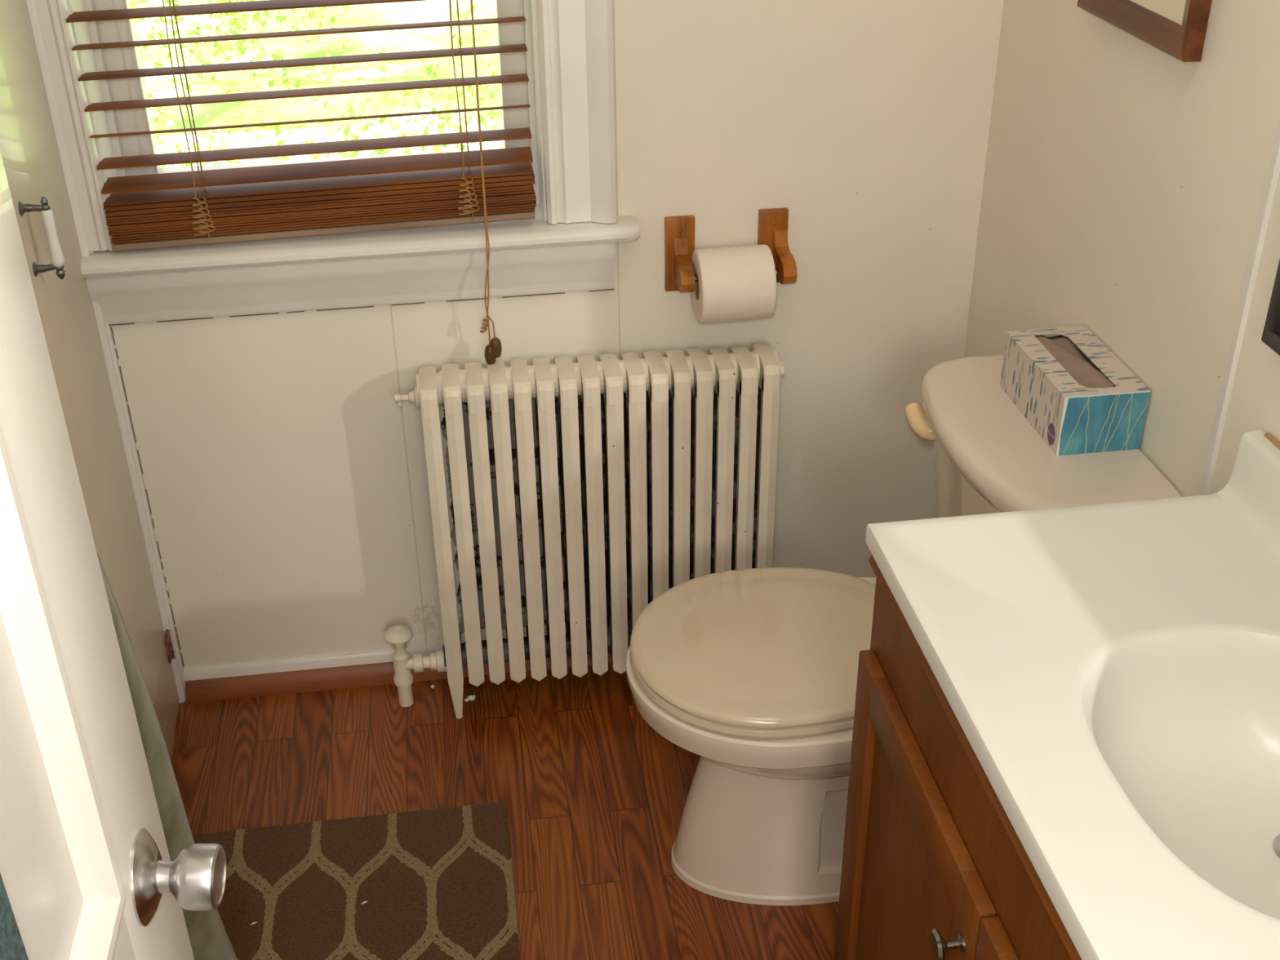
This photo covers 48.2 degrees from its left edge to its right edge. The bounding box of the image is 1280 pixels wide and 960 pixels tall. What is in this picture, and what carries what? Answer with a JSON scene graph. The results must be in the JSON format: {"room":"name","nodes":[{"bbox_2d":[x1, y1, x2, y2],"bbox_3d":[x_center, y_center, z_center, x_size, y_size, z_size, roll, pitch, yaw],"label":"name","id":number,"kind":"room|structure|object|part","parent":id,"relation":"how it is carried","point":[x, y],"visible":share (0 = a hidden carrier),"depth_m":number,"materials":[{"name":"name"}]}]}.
{"room":"bathroom","nodes":[
{"label":"bathroom","id":0,"kind":"room"},
{"bbox_2d":[170,662,839,959],"bbox_3d":[0.020,0.832,1.875,1.800,0.120,2.240,-5,30,-7],"label":"floor","id":1,"kind":"structure","parent":0,"point":[593,797],"depth_m":2.34,"materials":[{"name":"brown wood"}]},
{"bbox_2d":[193,802,520,959],"bbox_3d":[-0.404,0.735,1.925,0.498,0.008,0.800,-5,30,-7],"label":"bath rug","id":2,"kind":"object","parent":1,"relation":"on","point":[435,884],"visible":0.73,"depth_m":2.13,"materials":[{"name":"brown fabric"}]},
{"bbox_2d":[467,694,475,700],"bbox_3d":[-0.297,0.383,2.528,0.012,0.009,0.013,23,38,35],"label":"flake","id":3,"kind":"object","parent":1,"relation":"on","point":[470,697],"visible":1,"depth_m":2.52,"materials":[{"name":"white paint"}]},
{"bbox_2d":[383,342,784,719],"bbox_3d":[-0.103,0.093,2.396,0.678,0.639,0.120,-5,30,-7],"label":"radiator","id":4,"kind":"object","parent":1,"relation":"on","point":[678,451],"visible":0.85,"depth_m":2.31,"materials":[{"name":"white metal"}]},
{"bbox_2d":[394,385,419,408],"bbox_3d":[-0.363,-0.128,2.228,0.037,0.036,0.036,-5,30,-7],"label":"air vent","id":5,"kind":"object","parent":4,"relation":"attached to","point":[413,397],"depth_m":2.22,"materials":[{"name":"beige paint"}]},
{"bbox_2d":[626,354,1182,905],"bbox_3d":[0.303,0.254,2.032,0.649,0.717,0.448,-5,30,-7],"label":"toilet","id":6,"kind":"object","parent":1,"relation":"on","point":[752,673],"visible":0.6,"depth_m":1.96,"materials":[{"name":"beige ceramic"}]},
{"bbox_3d":[0.190,0.239,2.005,0.408,0.016,0.358,-5,30,-7],"label":"seat","id":7,"kind":"part","parent":6,"relation":"part of","materials":[{"name":"plastic"}]},
{"bbox_3d":[0.266,0.404,2.113,0.570,0.376,0.378,-5,30,-7],"label":"bowl","id":8,"kind":"part","parent":6,"relation":"part of","materials":[{"name":"beige ceramic"}]},
{"bbox_3d":[0.190,0.221,1.995,0.408,0.021,0.359,-5,30,-7],"label":"seat lid","id":9,"kind":"part","parent":6,"relation":"part of","materials":[{"name":"plastic"}]},
{"bbox_3d":[0.403,-0.082,2.040,0.036,0.039,0.074,-20,35,-30],"label":"flush lever","id":10,"kind":"part","parent":6,"relation":"part of","materials":[{"name":"beige plastic"}]},
{"bbox_3d":[0.521,0.091,1.974,0.205,0.300,0.420,-5,30,-7],"label":"tank","id":11,"kind":"part","parent":6,"relation":"part of","materials":[{"name":"beige ceramic"}]},
{"bbox_3d":[0.509,-0.057,1.887,0.224,0.039,0.448,-5,30,-7],"label":"tank lid","id":12,"kind":"part","parent":6,"relation":"part of","materials":[{"name":"beige ceramic"}]},
{"bbox_2d":[1000,325,1151,455],"bbox_3d":[0.564,-0.120,1.874,0.112,0.082,0.200,-5,30,-7],"label":"tissue box","id":13,"kind":"object","parent":6,"relation":"on","point":[1079,397],"visible":1,"depth_m":1.81,"materials":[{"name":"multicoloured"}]},
{"bbox_2d":[834,555,1081,959],"bbox_3d":[0.501,0.591,1.392,0.462,0.771,0.820,-5,30,-7],"label":"vanity cabinet","id":14,"kind":"object","parent":1,"relation":"on","point":[935,866],"visible":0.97,"depth_m":1.43,"materials":[{"name":"brown wood"}]},
{"bbox_3d":[0.285,0.510,1.549,0.006,0.432,0.290,-5,30,-7],"label":"door panel","id":15,"kind":"part","parent":14,"relation":"part of","materials":[{"name":"brown wood"}]},
{"bbox_3d":[0.280,0.511,1.549,0.017,0.528,0.386,-5,30,-7],"label":"cabinet door","id":16,"kind":"part","parent":14,"relation":"part of","materials":[{"name":"brown wood"}]},
{"bbox_3d":[0.279,0.422,1.300,0.029,0.031,0.031,-5,30,-7],"label":"knob","id":17,"kind":"part","parent":14,"relation":"part of","materials":[{"name":"silver metal"}]},
{"bbox_3d":[0.336,0.709,1.206,0.017,0.528,0.406,-5,30,-7],"label":"cabinet door","id":18,"kind":"part","parent":14,"relation":"part of","materials":[{"name":"brown wood"}]},
{"bbox_2d":[865,430,1279,959],"bbox_3d":[0.515,0.266,1.199,0.432,0.221,0.847,-5,30,-7],"label":"countertop","id":19,"kind":"structure","parent":14,"relation":"on","point":[1111,671],"depth_m":1.35,"materials":[{"name":"stone"}]},
{"bbox_2d":[1081,630,1279,919],"bbox_3d":[0.537,0.292,1.228,0.292,0.132,0.368,-5,30,-7],"label":"sink basin","id":20,"kind":"object","parent":19,"relation":"in","point":[1181,728],"depth_m":1.34,"materials":[{"name":"ceramic"}]},
{"bbox_2d":[111,0,1004,668],"bbox_3d":[-0.134,-0.701,2.130,1.800,2.520,0.160,-5,30,-7],"label":"wall","id":21,"kind":"structure","parent":0,"point":[285,477],"depth_m":2.31,"materials":[{"name":"paint"}]},
{"bbox_2d":[26,0,639,325],"bbox_3d":[-0.440,-0.876,1.942,0.849,1.342,0.204,-5,30,-7],"label":"window","id":22,"kind":"structure","parent":21,"relation":"in","point":[568,62],"depth_m":2.15,"materials":[{"name":"paint"}]},
{"bbox_3d":[-0.817,-0.866,1.810,0.067,1.218,0.034,-5,30,-7],"label":"casing","id":23,"kind":"part","parent":22,"relation":"part of","materials":[{"name":"paint"}]},
{"bbox_2d":[66,0,536,364],"bbox_3d":[-0.472,-0.744,1.931,0.627,1.290,0.104,-5,30,-7],"label":"window blind","id":24,"kind":"object","parent":22,"relation":"attached to","point":[471,193],"visible":1,"depth_m":2.10,"materials":[{"name":"brown wood"}]},
{"bbox_3d":[-0.650,-0.804,1.885,0.033,1.010,0.058,-5,30,-7],"label":"ladder cord","id":25,"kind":"part","parent":24,"relation":"part of","materials":[{"name":"beige fabric"}]},
{"bbox_3d":[-0.470,-0.383,2.160,0.621,0.024,0.053,-5,30,-7],"label":"rail","id":26,"kind":"part","parent":24,"relation":"part of","materials":[{"name":"brown wood"}]},
{"bbox_3d":[-0.266,-0.842,1.926,0.033,1.010,0.058,-5,30,-7],"label":"ladder cord","id":27,"kind":"part","parent":24,"relation":"part of","materials":[{"name":"beige fabric"}]},
{"bbox_3d":[-0.236,-0.727,1.939,0.020,1.200,0.039,20,36,31],"label":"pull cord","id":28,"kind":"part","parent":24,"relation":"part of","materials":[{"name":"beige fabric"}]},
{"bbox_3d":[-0.482,-0.684,2.127,0.633,0.578,0.035,-5,30,-7],"label":"sash","id":29,"kind":"part","parent":22,"relation":"part of","materials":[{"name":"paint"}]},
{"bbox_3d":[-0.430,-0.375,2.203,0.849,0.031,0.154,-5,30,-7],"label":"sill","id":30,"kind":"part","parent":22,"relation":"part of","materials":[{"name":"paint"}]},
{"bbox_3d":[-0.094,-0.924,1.895,0.108,1.218,0.034,-5,30,-7],"label":"casing","id":31,"kind":"part","parent":22,"relation":"part of","materials":[{"name":"paint"}]},
{"bbox_2d":[183,632,612,703],"bbox_3d":[-0.122,0.308,2.606,1.373,0.056,0.028,-5,30,-7],"label":"baseboard","id":32,"kind":"structure","parent":21,"relation":"attached to","point":[374,668],"depth_m":2.55,"materials":[{"name":"paint"}]},
{"bbox_2d":[664,207,796,293],"bbox_3d":[0.142,-0.345,2.236,0.196,0.125,0.088,-5,30,-7],"label":"toilet paper holder","id":33,"kind":"object","parent":21,"relation":"attached to","point":[772,229],"visible":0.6,"depth_m":2.24,"materials":[{"name":"brown wood"}]},
{"bbox_2d":[690,244,777,324],"bbox_3d":[0.144,-0.305,2.228,0.116,0.116,0.115,-5,30,-7],"label":"toilet paper roll","id":34,"kind":"object","parent":33,"relation":"hanging from","point":[735,283],"visible":0.93,"depth_m":2.18,"materials":[{"name":"paper"}]},
{"bbox_2d":[964,0,1279,497],"bbox_3d":[0.728,-0.244,1.323,0.100,2.520,2.240,-5,30,-7],"label":"wall","id":35,"kind":"structure","parent":0,"point":[1125,178],"depth_m":1.76,"materials":[{"name":"paint"}]},
{"bbox_2d":[1076,0,1212,62],"bbox_3d":[0.592,-0.706,1.628,0.022,0.384,0.296,-5,30,-7],"label":"picture frame","id":36,"kind":"object","parent":35,"relation":"attached to","point":[1177,28],"visible":1,"depth_m":1.64,"materials":[{"name":"brown wood"}]},
{"bbox_2d":[1198,117,1279,495],"bbox_3d":[0.651,-0.379,1.438,0.005,2.400,0.014,-5,30,-7],"label":"trim","id":37,"kind":"structure","parent":35,"relation":"attached to","point":[1274,165],"depth_m":1.55,"materials":[{"name":"paint"}]},
{"bbox_2d":[1210,430,1279,565],"bbox_3d":[0.703,0.191,1.187,0.045,0.076,0.847,-5,30,-7],"label":"backsplash","id":38,"kind":"structure","parent":35,"relation":"attached to","point":[1251,495],"depth_m":1.51,"materials":[{"name":"stone"}]},
{"bbox_2d":[1261,258,1279,355],"bbox_3d":[0.728,-0.181,0.850,0.020,0.703,1.087,-5,30,-7],"label":"wall mirror","id":39,"kind":"object","parent":35,"relation":"attached to","point":[1271,332],"visible":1,"depth_m":1.46,"materials":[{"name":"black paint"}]},
{"bbox_3d":[0.104,0.364,0.289,1.673,2.520,0.080,-5,30,-7],"label":"wall","id":40,"kind":"structure","parent":0,"visible":0},
{"bbox_2d":[0,151,226,959],"bbox_3d":[-0.285,0.307,0.637,0.108,2.022,0.677,-5,30,-7],"label":"door","id":41,"kind":"structure","parent":40,"relation":"in","point":[87,872],"depth_m":0.79,"materials":[{"name":"paint"}]},
{"bbox_2d":[0,873,28,959],"bbox_3d":[-0.258,0.220,0.475,0.008,0.950,0.300,-5,30,-7],"label":"towel","id":42,"kind":"object","parent":41,"relation":"hanging from","point":[11,944],"visible":1,"depth_m":0.62,"materials":[{"name":"teal fabric"}]},
{"bbox_2d":[96,551,237,959],"bbox_3d":[-0.404,0.116,1.026,0.047,1.420,0.536,-5,30,-7],"label":"hanging cloth","id":43,"kind":"object","parent":41,"relation":"hanging from","point":[209,940],"visible":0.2,"depth_m":1.21,"materials":[{"name":"fabric"}]},
{"bbox_3d":[-0.289,0.256,0.919,0.043,0.042,0.043,-5,30,-7],"label":"knob","id":44,"kind":"part","parent":41,"relation":"part of","materials":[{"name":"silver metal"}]},
{"bbox_3d":[-0.786,-0.081,1.075,0.165,2.520,2.080,-5,30,-7],"label":"wall","id":45,"kind":"structure","parent":0,"visible":0},
{"bbox_2d":[0,0,179,759],"bbox_3d":[-0.782,-0.401,1.881,0.056,2.014,0.338,-6,31,-9],"label":"door","id":46,"kind":"structure","parent":45,"relation":"in","point":[29,148],"depth_m":2.00,"materials":[{"name":"paint"}]},
{"bbox_3d":[-0.752,-0.303,1.803,0.036,0.110,0.019,-5,30,-7],"label":"pull handle","id":47,"kind":"part","parent":46,"relation":"part of","materials":[{"name":"white ceramic"}]},
{"bbox_2d":[28,0,186,702],"bbox_3d":[-0.830,-0.520,2.014,0.037,2.100,0.024,-5,30,-7],"label":"trim","id":48,"kind":"structure","parent":45,"relation":"attached to","point":[105,331],"depth_m":2.27,"materials":[{"name":"paint"}]},
{"label":"outside","id":49,"kind":"structure","parent":0,"visible":0},
{"bbox_2d":[130,0,502,136],"bbox_3d":[-5.752,-15.980,33.465,80.000,0.200,69.400,-5,30,-7],"label":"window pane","id":50,"kind":"structure","parent":49,"point":[248,112],"depth_m":11.30,"materials":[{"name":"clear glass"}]},
{"bbox_2d":[130,0,503,167],"bbox_3d":[-1.712,-3.309,7.147,5.326,4.254,3.012,-5,30,-7],"label":"tree","id":51,"kind":"object","parent":50,"relation":"on","point":[195,28],"visible":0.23,"depth_m":7.29,"materials":[{"name":"green plant"}]},
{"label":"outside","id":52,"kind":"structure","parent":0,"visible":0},
{"bbox_2d":[157,118,503,167],"bbox_3d":[-1.767,-2.022,9.114,80.000,0.015,1.900,-5,30,-7],"label":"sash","id":53,"kind":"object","parent":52,"point":[245,139],"depth_m":9.55,"materials":[{"name":"concrete"}]}
]}

